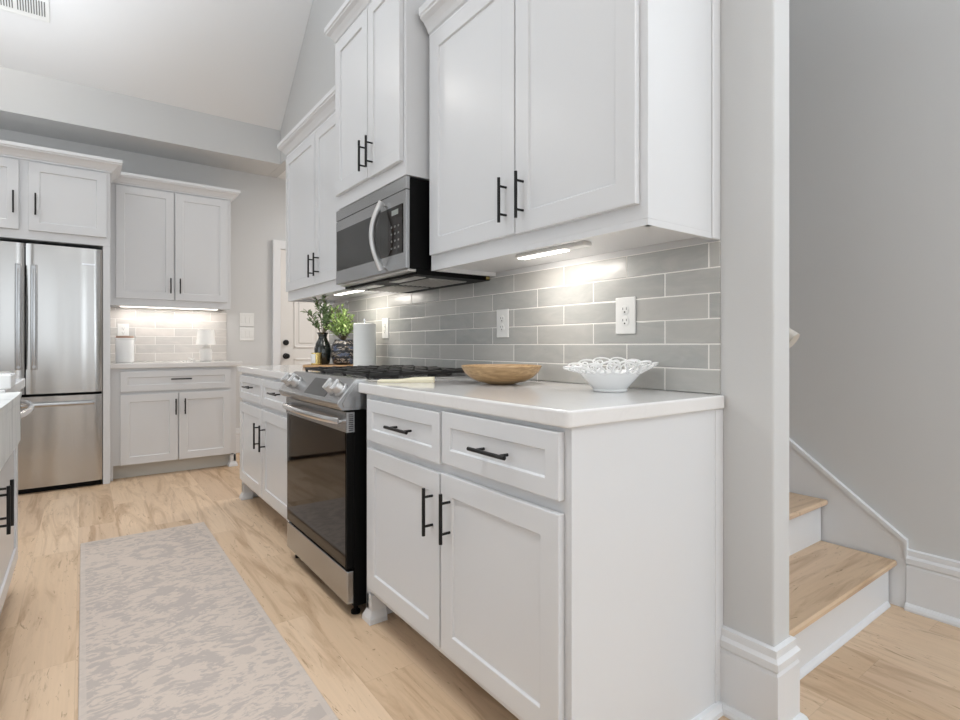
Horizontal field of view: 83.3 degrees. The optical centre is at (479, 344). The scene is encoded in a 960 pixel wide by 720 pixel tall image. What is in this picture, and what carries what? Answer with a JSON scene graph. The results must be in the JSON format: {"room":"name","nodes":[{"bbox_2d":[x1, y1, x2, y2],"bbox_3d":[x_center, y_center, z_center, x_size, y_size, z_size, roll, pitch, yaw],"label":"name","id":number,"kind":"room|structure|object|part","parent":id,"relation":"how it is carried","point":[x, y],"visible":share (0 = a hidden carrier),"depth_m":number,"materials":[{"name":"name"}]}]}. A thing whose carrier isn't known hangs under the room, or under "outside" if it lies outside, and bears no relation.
{"room":"kitchen","nodes":[
{"label":"kitchen","id":0,"kind":"room"},
{"bbox_2d":[0,140,122,483],"bbox_3d":[-3.425,-0.173,4.075,1.178,2.465,0.774,0,0,-36],"label":"tall cabinet","id":1,"kind":"object","parent":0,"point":[49,196],"visible":0.95,"depth_m":3.95,"materials":[{"name":"paint"}]},
{"bbox_3d":[-3.422,-1.058,3.677,0.431,0.487,0.020,0,0,-36],"label":"door","id":2,"kind":"part","parent":1,"relation":"part of","materials":[{"name":"paint"}]},
{"bbox_3d":[-3.255,-1.000,3.765,0.011,0.155,0.038,0,0,-36],"label":"handle","id":3,"kind":"part","parent":1,"relation":"part of","materials":[{"name":"black metal"}]},
{"bbox_3d":[-3.158,-1.000,3.836,0.011,0.155,0.038,0,0,-36],"label":"handle","id":4,"kind":"part","parent":1,"relation":"part of","materials":[{"name":"black metal"}]},
{"bbox_3d":[-3.425,-1.360,4.075,1.178,0.092,0.774,0,0,-36],"label":"crown moulding","id":5,"kind":"part","parent":1,"relation":"part of","materials":[{"name":"paint"}]},
{"bbox_3d":[-3.023,-1.058,3.970,0.457,0.487,0.020,0,0,-36],"label":"door","id":6,"kind":"part","parent":1,"relation":"part of","materials":[{"name":"paint"}]},
{"bbox_2d":[0,129,285,427],"bbox_3d":[-3.170,-0.540,4.819,9.800,3.200,0.120,0,0,-36],"label":"wall","id":7,"kind":"structure","parent":0,"point":[258,213],"depth_m":5.35,"materials":[{"name":"grey paint"}]},
{"bbox_2d":[0,66,279,175],"bbox_3d":[-4.488,-1.875,3.496,6.110,0.320,0.450,0,0,-36],"label":"ceiling beam","id":8,"kind":"structure","parent":7,"relation":"attached to","point":[30,103],"depth_m":4.47,"materials":[{"name":"grey paint"}]},
{"bbox_2d":[110,307,226,361],"bbox_3d":[-2.853,-0.092,4.972,0.957,0.474,0.008,0,0,-36],"label":"tile backsplash","id":9,"kind":"structure","parent":7,"relation":"attached to","point":[161,334],"depth_m":4.96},
{"bbox_2d":[117,324,128,335],"bbox_3d":[-3.139,-0.125,4.751,0.084,0.126,0.009,0,0,-36],"label":"wall outlet","id":10,"kind":"object","parent":9,"relation":"attached to","point":[122,329],"visible":0.87,"depth_m":4.75,"materials":[{"name":"white plastic"}]},
{"bbox_2d":[110,172,240,310],"bbox_3d":[-2.719,-0.873,4.824,0.997,1.090,0.404,0,0,-36],"label":"upper cabinet","id":11,"kind":"object","parent":7,"relation":"attached to","point":[170,240],"visible":0.84,"depth_m":4.66,"materials":[{"name":"paint"}]},
{"bbox_3d":[-2.828,-0.853,4.566,0.418,0.930,0.020,0,0,-36],"label":"door","id":12,"kind":"part","parent":11,"relation":"part of","materials":[{"name":"paint"}]},
{"bbox_2d":[119,305,218,309],"bbox_3d":[-2.787,-0.337,4.871,0.780,0.016,0.050,0,0,-36],"label":"light","id":13,"kind":"object","parent":11,"relation":"attached to","point":[119,305],"visible":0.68,"depth_m":4.86,"materials":[{"name":"white plastic"}]},
{"bbox_3d":[-2.719,-1.374,4.824,0.996,0.088,0.404,0,0,-36],"label":"crown moulding","id":14,"kind":"part","parent":11,"relation":"part of","materials":[{"name":"paint"}]},
{"bbox_3d":[-2.483,-0.853,4.820,0.419,0.930,0.020,0,0,-36],"label":"door","id":15,"kind":"part","parent":11,"relation":"part of","materials":[{"name":"paint"}]},
{"bbox_2d":[236,428,239,452],"bbox_3d":[-2.305,0.940,5.368,0.465,0.240,0.020,0,0,-36],"label":"baseboard","id":16,"kind":"structure","parent":7,"relation":"attached to","point":[237,429],"depth_m":5.31,"materials":[{"name":"paint"}]},
{"bbox_2d":[240,327,253,340],"bbox_3d":[-2.316,-0.109,5.366,0.136,0.132,0.009,0,0,-36],"label":"switch plate","id":17,"kind":"object","parent":7,"relation":"attached to","point":[246,333],"visible":1,"depth_m":5.36,"materials":[{"name":"white plastic"}]},
{"bbox_2d":[240,313,253,325],"bbox_3d":[-2.316,-0.252,5.366,0.136,0.132,0.009,0,0,-36],"label":"switch plate","id":18,"kind":"object","parent":7,"relation":"attached to","point":[246,319],"visible":1,"depth_m":5.36,"materials":[{"name":"white plastic"}]},
{"bbox_2d":[272,240,285,364],"bbox_3d":[-1.706,-0.006,5.799,1.010,2.132,0.034,0,0,-36],"label":"trim","id":19,"kind":"structure","parent":7,"relation":"attached to","point":[277,245],"depth_m":5.51,"materials":[{"name":"paint"}]},
{"bbox_2d":[281,249,329,364],"bbox_3d":[-1.699,0.033,5.772,0.829,2.031,0.086,0,0,-36],"label":"door","id":20,"kind":"structure","parent":7,"relation":"in","point":[299,337],"depth_m":5.63,"materials":[{"name":"paint"}]},
{"bbox_3d":[-1.986,0.114,5.548,0.060,0.060,0.066,0,0,-36],"label":"knob","id":21,"kind":"part","parent":20,"relation":"part of","materials":[{"name":"black metal"}]},
{"bbox_3d":[-1.703,0.020,5.794,0.587,1.727,0.008,0,0,-36],"label":"panel moulding","id":22,"kind":"part","parent":20,"relation":"part of","materials":[{"name":"paint"}]},
{"bbox_2d":[0,0,312,178],"bbox_3d":[-0.114,-3.076,0.661,9.800,2.721,10.200,0,0,-36],"label":"ceiling","id":23,"kind":"structure","parent":0,"point":[237,60],"depth_m":4.29,"materials":[{"name":"paint"}]},
{"bbox_2d":[0,0,49,22],"bbox_3d":[-3.183,-2.356,3.704,0.360,0.111,0.128,0,0,-36],"label":"ceiling vent","id":24,"kind":"object","parent":23,"relation":"in","point":[35,9],"visible":1,"depth_m":3.75,"materials":[{"name":"white plastic"}]},
{"bbox_2d":[0,453,959,719],"bbox_3d":[-0.539,1.110,1.155,10.500,0.100,11.500,0,0,-36],"label":"floor","id":25,"kind":"structure","parent":0,"point":[902,665],"depth_m":1.96,"materials":[{"name":"brown wood"}]},
{"bbox_2d":[0,399,33,614],"bbox_3d":[-1.507,0.623,0.989,0.953,0.872,2.780,0,0,-36],"label":"kitchen island","id":26,"kind":"object","parent":25,"relation":"on","point":[9,471],"visible":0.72,"depth_m":2.00,"materials":[{"name":"paint"}]},
{"bbox_3d":[-1.526,0.530,1.727,0.038,0.155,0.011,0,0,-36],"label":"handle","id":27,"kind":"part","parent":26,"relation":"part of","materials":[{"name":"black metal"}]},
{"bbox_3d":[-1.585,0.530,1.808,0.038,0.155,0.011,0,0,-36],"label":"handle","id":28,"kind":"part","parent":26,"relation":"part of","materials":[{"name":"black metal"}]},
{"bbox_3d":[-1.788,0.637,2.037,0.020,0.555,0.690,0,0,-36],"label":"door","id":29,"kind":"part","parent":26,"relation":"part of","materials":[{"name":"paint"}]},
{"bbox_2d":[0,378,24,392],"bbox_3d":[-1.544,0.166,0.956,0.945,0.040,2.850,0,0,-36],"label":"island countertop","id":30,"kind":"structure","parent":26,"relation":"on","point":[19,382],"depth_m":2.13,"materials":[{"name":"stone"}]},
{"bbox_2d":[0,373,14,388],"bbox_3d":[-1.766,0.122,1.717,0.428,0.048,0.140,0,0,-36],"label":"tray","id":31,"kind":"object","parent":30,"relation":"on","point":[7,380],"visible":1,"depth_m":1.78,"materials":[{"name":"white ceramic"}]},
{"bbox_2d":[0,392,21,470],"bbox_3d":[-1.440,0.234,1.300,0.458,0.161,0.858,0,0,-36],"label":"sink","id":32,"kind":"object","parent":30,"relation":"in","point":[10,402],"visible":1,"depth_m":1.53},
{"bbox_2d":[0,241,101,493],"bbox_3d":[-3.412,0.169,4.066,0.918,1.777,0.756,0,0,-36],"label":"refrigerator","id":33,"kind":"object","parent":25,"relation":"on","point":[51,295],"visible":0.9,"depth_m":3.91,"materials":[{"name":"silver metal"}]},
{"bbox_3d":[-3.427,-0.185,3.704,0.466,1.070,0.082,0,0,-36],"label":"door","id":34,"kind":"part","parent":33,"relation":"part of","materials":[{"name":"silver metal"}]},
{"bbox_3d":[-3.231,-0.198,3.781,0.038,0.747,0.040,0,0,-36],"label":"handle","id":35,"kind":"part","parent":33,"relation":"part of","materials":[{"name":"silver metal"}]},
{"bbox_3d":[-3.164,-0.198,3.831,0.038,0.747,0.040,0,0,-36],"label":"handle","id":36,"kind":"part","parent":33,"relation":"part of","materials":[{"name":"silver metal"}]},
{"bbox_3d":[-3.245,0.694,3.838,0.918,0.648,0.082,0,0,-36],"label":"freezer drawer","id":37,"kind":"part","parent":33,"relation":"part of","materials":[{"name":"silver metal"}]},
{"bbox_3d":[-3.054,-0.185,3.978,0.444,1.070,0.082,0,0,-36],"label":"door","id":38,"kind":"part","parent":33,"relation":"part of","materials":[{"name":"silver metal"}]},
{"bbox_2d":[110,366,237,480],"bbox_3d":[-2.667,0.623,4.695,0.926,0.873,0.671,0,0,-36],"label":"base cabinet","id":39,"kind":"object","parent":25,"relation":"on","point":[163,420],"visible":0.94,"depth_m":4.43,"materials":[{"name":"paint"}]},
{"bbox_3d":[-2.657,0.668,4.345,0.397,0.553,0.020,0,0,-36],"label":"door","id":40,"kind":"part","parent":39,"relation":"part of","materials":[{"name":"paint"}]},
{"bbox_3d":[-2.494,0.289,4.465,0.803,0.162,0.020,0,0,-36],"label":"drawer","id":41,"kind":"part","parent":39,"relation":"part of","materials":[{"name":"paint"}]},
{"bbox_3d":[-2.494,0.505,4.429,0.011,0.130,0.038,0,0,-36],"label":"handle","id":42,"kind":"part","parent":39,"relation":"part of","materials":[{"name":"black metal"}]},
{"bbox_2d":[110,360,242,368],"bbox_3d":[-2.662,0.166,4.717,0.961,0.040,0.644,0,0,-36],"label":"countertop","id":43,"kind":"structure","parent":39,"relation":"on","point":[213,363],"depth_m":4.51,"materials":[{"name":"stone"}]},
{"bbox_2d":[115,336,135,361],"bbox_3d":[-3.005,0.032,4.568,0.140,0.228,0.140,0,0,7],"label":"canister","id":44,"kind":"object","parent":43,"relation":"on","point":[124,345],"visible":0.96,"depth_m":4.51,"materials":[{"name":"white ceramic"}]},
{"bbox_3d":[-3.005,-0.069,4.568,0.132,0.020,0.132,0,0,-36],"label":"lid","id":45,"kind":"part","parent":44,"relation":"part of","materials":[{"name":"beige wood"}]},
{"bbox_2d":[183,330,215,360],"bbox_3d":[-2.546,0.003,4.905,0.263,0.285,0.160,0,0,-36],"label":"table lamp","id":46,"kind":"object","parent":43,"relation":"on","point":[204,337],"visible":0.98,"depth_m":4.89,"materials":[{"name":"white ceramic"}]},
{"bbox_3d":[-2.505,-0.072,4.935,0.160,0.135,0.160,0,0,-36],"label":"lamp shade","id":47,"kind":"part","parent":46,"relation":"part of","materials":[{"name":"white fabric"}]},
{"bbox_3d":[-2.462,0.278,4.453,0.150,0.011,0.038,0,0,-36],"label":"handle","id":48,"kind":"part","parent":39,"relation":"part of","materials":[{"name":"black metal"}]},
{"bbox_3d":[-2.331,0.668,4.585,0.398,0.553,0.020,0,0,-36],"label":"door","id":49,"kind":"part","parent":39,"relation":"part of","materials":[{"name":"paint"}]},
{"bbox_2d":[78,522,338,719],"bbox_3d":[-1.157,1.055,2.054,0.591,0.008,2.440,0,0,-36],"label":"runner rug","id":50,"kind":"object","parent":25,"relation":"on","point":[170,629],"visible":1,"depth_m":1.91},
{"bbox_2d":[239,372,287,520],"bbox_3d":[-1.063,0.623,3.407,0.670,0.873,1.249,0,0,-36],"label":"base cabinet","id":51,"kind":"object","parent":25,"relation":"on","point":[263,417],"visible":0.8,"depth_m":3.21,"materials":[{"name":"paint"}]},
{"bbox_3d":[-1.472,0.282,3.479,0.020,0.156,0.560,0,0,-36],"label":"drawer","id":52,"kind":"part","parent":51,"relation":"part of","materials":[{"name":"paint"}]},
{"bbox_3d":[-1.472,0.651,3.479,0.020,0.527,0.560,0,0,-36],"label":"door","id":53,"kind":"part","parent":51,"relation":"part of","materials":[{"name":"paint"}]},
{"bbox_3d":[-1.356,0.550,3.273,0.038,0.155,0.011,0,0,-36],"label":"handle","id":54,"kind":"part","parent":51,"relation":"part of","materials":[{"name":"black metal"}]},
{"bbox_3d":[-1.283,0.550,3.174,0.038,0.155,0.011,0,0,-36],"label":"handle","id":55,"kind":"part","parent":51,"relation":"part of","materials":[{"name":"black metal"}]},
{"bbox_3d":[-1.115,0.282,2.993,0.020,0.156,0.617,0,0,-36],"label":"drawer","id":56,"kind":"part","parent":51,"relation":"part of","materials":[{"name":"paint"}]},
{"bbox_3d":[-1.115,0.651,2.993,0.020,0.527,0.617,0,0,-36],"label":"door","id":57,"kind":"part","parent":51,"relation":"part of","materials":[{"name":"paint"}]},
{"bbox_2d":[238,365,320,378],"bbox_3d":[-1.047,0.166,3.421,0.642,0.040,1.257,0,0,-36],"label":"countertop","id":58,"kind":"structure","parent":51,"relation":"on","point":[274,371],"depth_m":3.35,"materials":[{"name":"stone"}]},
{"bbox_2d":[302,364,352,367],"bbox_3d":[-0.978,0.137,3.526,0.344,0.018,0.344,0,0,-36],"label":"serving board","id":59,"kind":"object","parent":58,"relation":"on","point":[305,365],"visible":0.39,"depth_m":3.38,"materials":[{"name":"brown wood"}]},
{"bbox_2d":[311,353,321,364],"bbox_3d":[-1.044,0.088,3.446,0.067,0.078,0.066,0,0,-36],"label":"candle jar","id":60,"kind":"object","parent":59,"relation":"on","point":[316,358],"visible":0.95,"depth_m":3.42,"materials":[{"name":"gold metal"}]},
{"bbox_2d":[300,295,336,364],"bbox_3d":[-1.054,-0.116,3.551,0.234,0.486,0.132,0,0,10],"label":"vase","id":61,"kind":"object","parent":59,"relation":"on","point":[322,345],"visible":0.91,"depth_m":3.52,"materials":[{"name":"black"}]},
{"bbox_2d":[324,304,356,364],"bbox_3d":[-0.912,-0.072,3.533,0.238,0.398,0.249,0,0,-36],"label":"potted plant","id":62,"kind":"object","parent":59,"relation":"on","point":[341,350],"visible":0.99,"depth_m":3.48,"materials":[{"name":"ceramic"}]},
{"bbox_2d":[353,318,375,365],"bbox_3d":[-0.699,-0.008,3.272,0.156,0.307,0.156,0,0,-36],"label":"paper towel roll","id":63,"kind":"object","parent":58,"relation":"on","point":[364,334],"visible":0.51,"depth_m":3.21,"materials":[{"name":"white paper"}]},
{"bbox_2d":[279,365,469,614],"bbox_3d":[-0.492,0.584,2.567,0.721,0.950,0.769,0,0,-36],"label":"gas range","id":64,"kind":"object","parent":25,"relation":"on","point":[326,411],"visible":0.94,"depth_m":2.24,"materials":[{"name":"silver metal"}]},
{"bbox_3d":[-0.934,0.169,2.630,0.062,0.064,0.060,0,0,-36],"label":"knob","id":65,"kind":"part","parent":64,"relation":"part of","materials":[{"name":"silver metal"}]},
{"bbox_3d":[-0.872,0.169,2.545,0.062,0.064,0.060,0,0,-36],"label":"knob","id":66,"kind":"part","parent":64,"relation":"part of","materials":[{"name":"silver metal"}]},
{"bbox_3d":[-0.760,0.295,2.371,0.056,0.025,0.722,0,0,-36],"label":"handle","id":67,"kind":"part","parent":64,"relation":"part of","materials":[{"name":"silver metal"}]},
{"bbox_3d":[-0.727,0.940,2.396,0.028,0.128,0.762,0,0,-36],"label":"drawer","id":68,"kind":"part","parent":64,"relation":"part of","materials":[{"name":"silver metal"}]},
{"bbox_3d":[-0.727,0.564,2.396,0.028,0.608,0.762,0,0,-36],"label":"oven door","id":69,"kind":"part","parent":64,"relation":"part of","materials":[{"name":"glass"}]},
{"bbox_3d":[-0.720,0.193,2.401,0.124,0.122,0.766,0,0,-36],"label":"control panel","id":70,"kind":"part","parent":64,"relation":"part of","materials":[{"name":"silver metal"}]},
{"bbox_3d":[-0.599,0.169,2.175,0.062,0.064,0.060,0,0,-36],"label":"knob","id":71,"kind":"part","parent":64,"relation":"part of","materials":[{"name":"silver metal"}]},
{"bbox_3d":[-0.553,0.169,2.113,0.062,0.064,0.060,0,0,-36],"label":"knob","id":72,"kind":"part","parent":64,"relation":"part of","materials":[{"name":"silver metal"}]},
{"bbox_3d":[-0.412,0.129,2.316,0.130,0.019,0.130,0,0,-36],"label":"burner","id":73,"kind":"part","parent":64,"relation":"part of","materials":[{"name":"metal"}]},
{"bbox_2d":[316,372,469,381],"bbox_3d":[-0.440,0.146,2.607,0.590,0.017,0.762,0,0,-36],"label":"cooktop","id":74,"kind":"object","parent":64,"relation":"in","point":[439,375],"depth_m":2.34,"materials":[{"name":"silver metal"}]},
{"bbox_3d":[-0.186,0.129,2.482,0.116,0.019,0.116,0,0,-36],"label":"burner","id":75,"kind":"part","parent":64,"relation":"part of","materials":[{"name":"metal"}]},
{"bbox_2d":[362,394,722,719],"bbox_3d":[0.115,0.623,1.817,0.684,0.873,1.127,0,0,-36],"label":"base cabinet","id":76,"kind":"object","parent":25,"relation":"on","point":[569,573],"visible":0.94,"depth_m":1.41,"materials":[{"name":"paint"}]},
{"bbox_3d":[-0.270,0.281,1.796,0.038,0.011,0.155,0,0,-36],"label":"handle","id":77,"kind":"part","parent":76,"relation":"part of","materials":[{"name":"black metal"}]},
{"bbox_3d":[-0.268,0.282,1.841,0.020,0.156,0.517,0,0,-36],"label":"drawer","id":78,"kind":"part","parent":76,"relation":"part of","materials":[{"name":"paint"}]},
{"bbox_3d":[-0.268,0.651,1.841,0.020,0.527,0.515,0,0,-36],"label":"door","id":79,"kind":"part","parent":76,"relation":"part of","materials":[{"name":"paint"}]},
{"bbox_3d":[-0.161,0.507,1.647,0.038,0.145,0.011,0,0,-36],"label":"handle","id":80,"kind":"part","parent":76,"relation":"part of","materials":[{"name":"black metal"}]},
{"bbox_3d":[-0.103,0.504,1.569,0.038,0.145,0.011,0,0,-36],"label":"handle","id":81,"kind":"part","parent":76,"relation":"part of","materials":[{"name":"black metal"}]},
{"bbox_3d":[0.025,0.278,1.395,0.038,0.011,0.155,0,0,-36],"label":"handle","id":82,"kind":"part","parent":76,"relation":"part of","materials":[{"name":"black metal"}]},
{"bbox_3d":[0.037,0.649,1.426,0.020,0.531,0.499,0,0,-36],"label":"door","id":83,"kind":"part","parent":76,"relation":"part of","materials":[{"name":"paint"}]},
{"bbox_3d":[0.039,0.276,1.424,0.020,0.156,0.494,0,0,-36],"label":"drawer","id":84,"kind":"part","parent":76,"relation":"part of","materials":[{"name":"paint"}]},
{"bbox_2d":[358,378,723,427],"bbox_3d":[0.119,0.166,1.836,0.642,0.040,1.132,0,0,-36],"label":"countertop","id":85,"kind":"structure","parent":76,"relation":"on","point":[558,404],"depth_m":1.50,"materials":[{"name":"stone"}]},
{"bbox_2d":[377,377,434,382],"bbox_3d":[-0.287,0.136,2.109,0.215,0.020,0.068,0,0,0],"label":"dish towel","id":86,"kind":"object","parent":85,"relation":"on","point":[412,379],"visible":1,"depth_m":2.08,"materials":[{"name":"beige fabric"}]},
{"bbox_2d":[461,364,541,383],"bbox_3d":[0.080,0.111,2.035,0.304,0.069,0.274,0,0,0],"label":"wooden bowl","id":87,"kind":"object","parent":85,"relation":"on","point":[486,373],"visible":1,"depth_m":1.94,"materials":[{"name":"brown wood"}]},
{"bbox_2d":[563,357,658,391],"bbox_3d":[0.412,0.093,1.710,0.298,0.105,0.298,0,0,-36],"label":"bowl","id":88,"kind":"object","parent":85,"relation":"on","point":[612,379],"visible":1,"depth_m":1.64,"materials":[{"name":"white ceramic"}]},
{"bbox_2d":[581,370,639,391],"bbox_3d":[0.411,0.114,1.711,0.198,0.063,0.198,0,0,-36],"label":"basin","id":89,"kind":"object","parent":88,"relation":"in","point":[599,380],"depth_m":1.65,"materials":[{"name":"white ceramic"}]},
{"bbox_3d":[0.441,0.623,1.386,0.587,0.872,0.003,0,0,-36],"label":"panel","id":90,"kind":"part","parent":76,"relation":"part of","materials":[{"name":"paint"}]},
{"bbox_3d":[0.455,1.046,1.381,0.602,0.027,0.022,0,0,-36],"label":"shoe moulding","id":91,"kind":"part","parent":76,"relation":"part of","materials":[{"name":"paint"}]},
{"bbox_2d":[789,492,896,679],"bbox_3d":[0.581,0.218,2.808,1.050,1.682,2.312,0,0,-36],"label":"staircase","id":92,"kind":"structure","parent":25,"relation":"on","point":[836,591],"depth_m":2.04,"materials":[{"name":"paint"}]},
{"bbox_3d":[1.257,1.050,1.896,1.001,0.017,0.014,0,0,-36],"label":"shoe moulding","id":93,"kind":"part","parent":92,"relation":"part of","materials":[{"name":"paint"}]},
{"bbox_2d":[268,0,788,646],"bbox_3d":[-0.643,-1.652,3.504,0.094,5.424,4.992,0,0,-36],"label":"wall","id":94,"kind":"structure","parent":0,"point":[754,34],"depth_m":1.51,"materials":[{"name":"grey paint"}]},
{"bbox_2d":[277,85,381,302],"bbox_3d":[-0.926,-0.869,3.473,0.392,1.118,1.226,0,0,-36],"label":"upper cabinet","id":95,"kind":"object","parent":94,"relation":"attached to","point":[309,147],"visible":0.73,"depth_m":3.39,"materials":[{"name":"paint"}]},
{"bbox_3d":[-1.191,-0.848,3.585,0.020,0.945,0.592,0,0,-36],"label":"door","id":96,"kind":"part","parent":95,"relation":"part of","materials":[{"name":"paint"}]},
{"bbox_3d":[-0.927,-1.381,3.474,0.392,0.095,1.225,0,0,-36],"label":"crown moulding","id":97,"kind":"part","parent":95,"relation":"part of","materials":[{"name":"paint"}]},
{"bbox_3d":[-1.052,-0.488,3.350,0.038,0.140,0.011,0,0,-36],"label":"handle","id":98,"kind":"part","parent":95,"relation":"part of","materials":[{"name":"black metal"}]},
{"bbox_3d":[-0.997,-0.488,3.274,0.038,0.140,0.011,0,0,-36],"label":"handle","id":99,"kind":"part","parent":95,"relation":"part of","materials":[{"name":"black metal"}]},
{"bbox_3d":[-0.852,-0.848,3.125,0.020,0.945,0.535,0,0,-36],"label":"door","id":100,"kind":"part","parent":95,"relation":"part of","materials":[{"name":"paint"}]},
{"bbox_2d":[333,290,362,295],"bbox_3d":[-0.786,-0.319,3.232,0.038,0.016,0.400,0,0,-36],"label":"light","id":101,"kind":"object","parent":95,"relation":"attached to","point":[344,292],"visible":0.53,"depth_m":3.24,"materials":[{"name":"white plastic"}]},
{"bbox_2d":[324,0,428,209],"bbox_3d":[-0.368,-1.177,2.627,0.495,0.951,0.841,0,0,-36],"label":"upper cabinet","id":102,"kind":"object","parent":94,"relation":"attached to","point":[382,46],"visible":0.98,"depth_m":2.40,"materials":[{"name":"paint"}]},
{"bbox_3d":[-0.367,-1.605,2.628,0.492,0.095,0.841,0,0,-36],"label":"crown moulding","id":103,"kind":"part","parent":102,"relation":"part of","materials":[{"name":"paint"}]},
{"bbox_3d":[-0.625,-1.160,2.639,0.020,0.784,0.390,0,0,-36],"label":"door","id":104,"kind":"part","parent":102,"relation":"part of","materials":[{"name":"paint"}]},
{"bbox_3d":[-0.543,-0.866,2.480,0.038,0.140,0.011,0,0,-36],"label":"handle","id":105,"kind":"part","parent":102,"relation":"part of","materials":[{"name":"black metal"}]},
{"bbox_3d":[-0.499,-0.866,2.420,0.038,0.140,0.011,0,0,-36],"label":"handle","id":106,"kind":"part","parent":102,"relation":"part of","materials":[{"name":"black metal"}]},
{"bbox_3d":[-0.415,-1.157,2.353,0.020,0.790,0.306,0,0,-36],"label":"door","id":107,"kind":"part","parent":102,"relation":"part of","materials":[{"name":"paint"}]},
{"bbox_2d":[336,176,489,292],"bbox_3d":[-0.381,-0.493,2.629,0.507,0.410,0.774,0,0,-36],"label":"microwave","id":108,"kind":"object","parent":102,"relation":"attached to","point":[382,238],"visible":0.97,"depth_m":2.38,"materials":[{"name":"silver metal"}]},
{"bbox_3d":[-0.523,-0.479,2.533,0.018,0.325,0.762,0,0,-36],"label":"door","id":109,"kind":"part","parent":108,"relation":"part of","materials":[{"name":"silver metal"}]},
{"bbox_3d":[-0.450,-0.478,2.357,0.073,0.310,0.015,0,0,-36],"label":"handle","id":110,"kind":"part","parent":108,"relation":"part of","materials":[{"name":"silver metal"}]},
{"bbox_2d":[329,241,719,393],"bbox_3d":[-0.220,-0.081,2.845,0.006,0.452,3.124,0,0,-36],"label":"tile backsplash","id":111,"kind":"structure","parent":94,"relation":"attached to","point":[561,316],"depth_m":2.05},
{"bbox_2d":[382,318,388,338],"bbox_3d":[-0.585,-0.103,3.327,0.009,0.126,0.084,0,0,-36],"label":"wall outlet","id":112,"kind":"object","parent":111,"relation":"attached to","point":[385,321],"visible":1,"depth_m":3.32,"materials":[{"name":"white plastic"}]},
{"bbox_2d":[497,309,508,337],"bbox_3d":[0.100,-0.096,2.397,0.009,0.126,0.084,0,0,-36],"label":"wall outlet","id":113,"kind":"object","parent":111,"relation":"attached to","point":[502,314],"visible":1,"depth_m":2.39,"materials":[{"name":"white plastic"}]},
{"bbox_2d":[616,296,635,333],"bbox_3d":[0.499,-0.101,1.854,0.009,0.126,0.084,0,0,-36],"label":"wall outlet","id":114,"kind":"object","parent":111,"relation":"attached to","point":[625,306],"visible":1,"depth_m":1.85,"materials":[{"name":"white plastic"}]},
{"bbox_2d":[621,305,628,314],"bbox_3d":[0.497,-0.120,1.852,0.003,0.033,0.033,0,0,-36],"label":"socket","id":115,"kind":"object","parent":114,"relation":"attached to","point":[624,308],"depth_m":1.85,"materials":[{"name":"grey"}]},
{"bbox_2d":[621,316,628,325],"bbox_3d":[0.497,-0.082,1.852,0.003,0.033,0.033,0,0,-36],"label":"socket","id":116,"kind":"object","parent":114,"relation":"attached to","point":[624,319],"depth_m":1.85,"materials":[{"name":"grey"}]},
{"bbox_2d":[419,0,719,276],"bbox_3d":[0.243,-0.849,1.885,0.395,1.078,1.138,0,0,-36],"label":"upper cabinet","id":117,"kind":"object","parent":94,"relation":"attached to","point":[553,123],"visible":0.99,"depth_m":1.62,"materials":[{"name":"paint"}]},
{"bbox_3d":[0.242,-1.335,1.884,0.392,0.105,1.137,0,0,-36],"label":"crown moulding","id":118,"kind":"part","parent":117,"relation":"part of","materials":[{"name":"paint"}]},
{"bbox_3d":[-0.041,-0.823,2.021,0.020,0.904,0.545,0,0,-36],"label":"door","id":119,"kind":"part","parent":117,"relation":"part of","materials":[{"name":"paint"}]},
{"bbox_3d":[0.074,-0.486,1.818,0.038,0.150,0.011,0,0,-36],"label":"handle","id":120,"kind":"part","parent":117,"relation":"part of","materials":[{"name":"black metal"}]},
{"bbox_3d":[0.126,-0.485,1.747,0.038,0.150,0.011,0,0,-36],"label":"handle","id":121,"kind":"part","parent":117,"relation":"part of","materials":[{"name":"black metal"}]},
{"bbox_2d":[516,241,590,259],"bbox_3d":[0.241,-0.319,1.834,0.038,0.016,0.330,0,0,-36],"label":"light","id":122,"kind":"object","parent":117,"relation":"attached to","point":[567,247],"visible":1,"depth_m":1.81,"materials":[{"name":"white plastic"}]},
{"bbox_2d":[518,249,569,259],"bbox_3d":[0.216,-0.312,1.869,0.034,0.004,0.225,0,0,-36],"label":"diffuser","id":123,"kind":"object","parent":122,"relation":"attached to","point":[543,252],"depth_m":1.86,"materials":[{"name":"white"}]},
{"bbox_3d":[0.267,-0.822,1.602,0.020,0.907,0.483,0,0,-36],"label":"door","id":124,"kind":"part","parent":117,"relation":"part of","materials":[{"name":"paint"}]},
{"bbox_2d":[719,625,808,719],"bbox_3d":[0.803,0.940,1.538,0.164,0.240,0.180,0,0,-36],"label":"baseboard","id":125,"kind":"structure","parent":94,"relation":"attached to","point":[759,680],"depth_m":1.50,"materials":[{"name":"paint"}]},
{"bbox_2d":[789,328,799,347],"bbox_3d":[0.428,-0.612,2.227,0.115,1.242,1.630,0,0,-36],"label":"handrail","id":126,"kind":"object","parent":94,"relation":"attached to","point":[793,336],"visible":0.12,"depth_m":1.60,"materials":[{"name":"beige"}]},
{"bbox_2d":[789,0,959,560],"bbox_3d":[2.335,-0.540,1.450,0.120,3.200,8.370,0,0,-36],"label":"wall","id":127,"kind":"structure","parent":0,"point":[874,85],"depth_m":2.25,"materials":[{"name":"grey paint"}]},
{"bbox_2d":[789,438,907,607],"bbox_3d":[0.868,-0.175,3.326,0.022,2.471,2.869,0,0,-36],"label":"trim","id":128,"kind":"structure","parent":127,"relation":"attached to","point":[847,520],"depth_m":2.34,"materials":[{"name":"paint"}]},
{"bbox_2d":[904,549,959,627],"bbox_3d":[2.964,0.940,0.463,0.035,0.240,4.235,0,0,-36],"label":"baseboard","id":129,"kind":"structure","parent":127,"relation":"attached to","point":[932,581],"depth_m":2.10,"materials":[{"name":"paint"}]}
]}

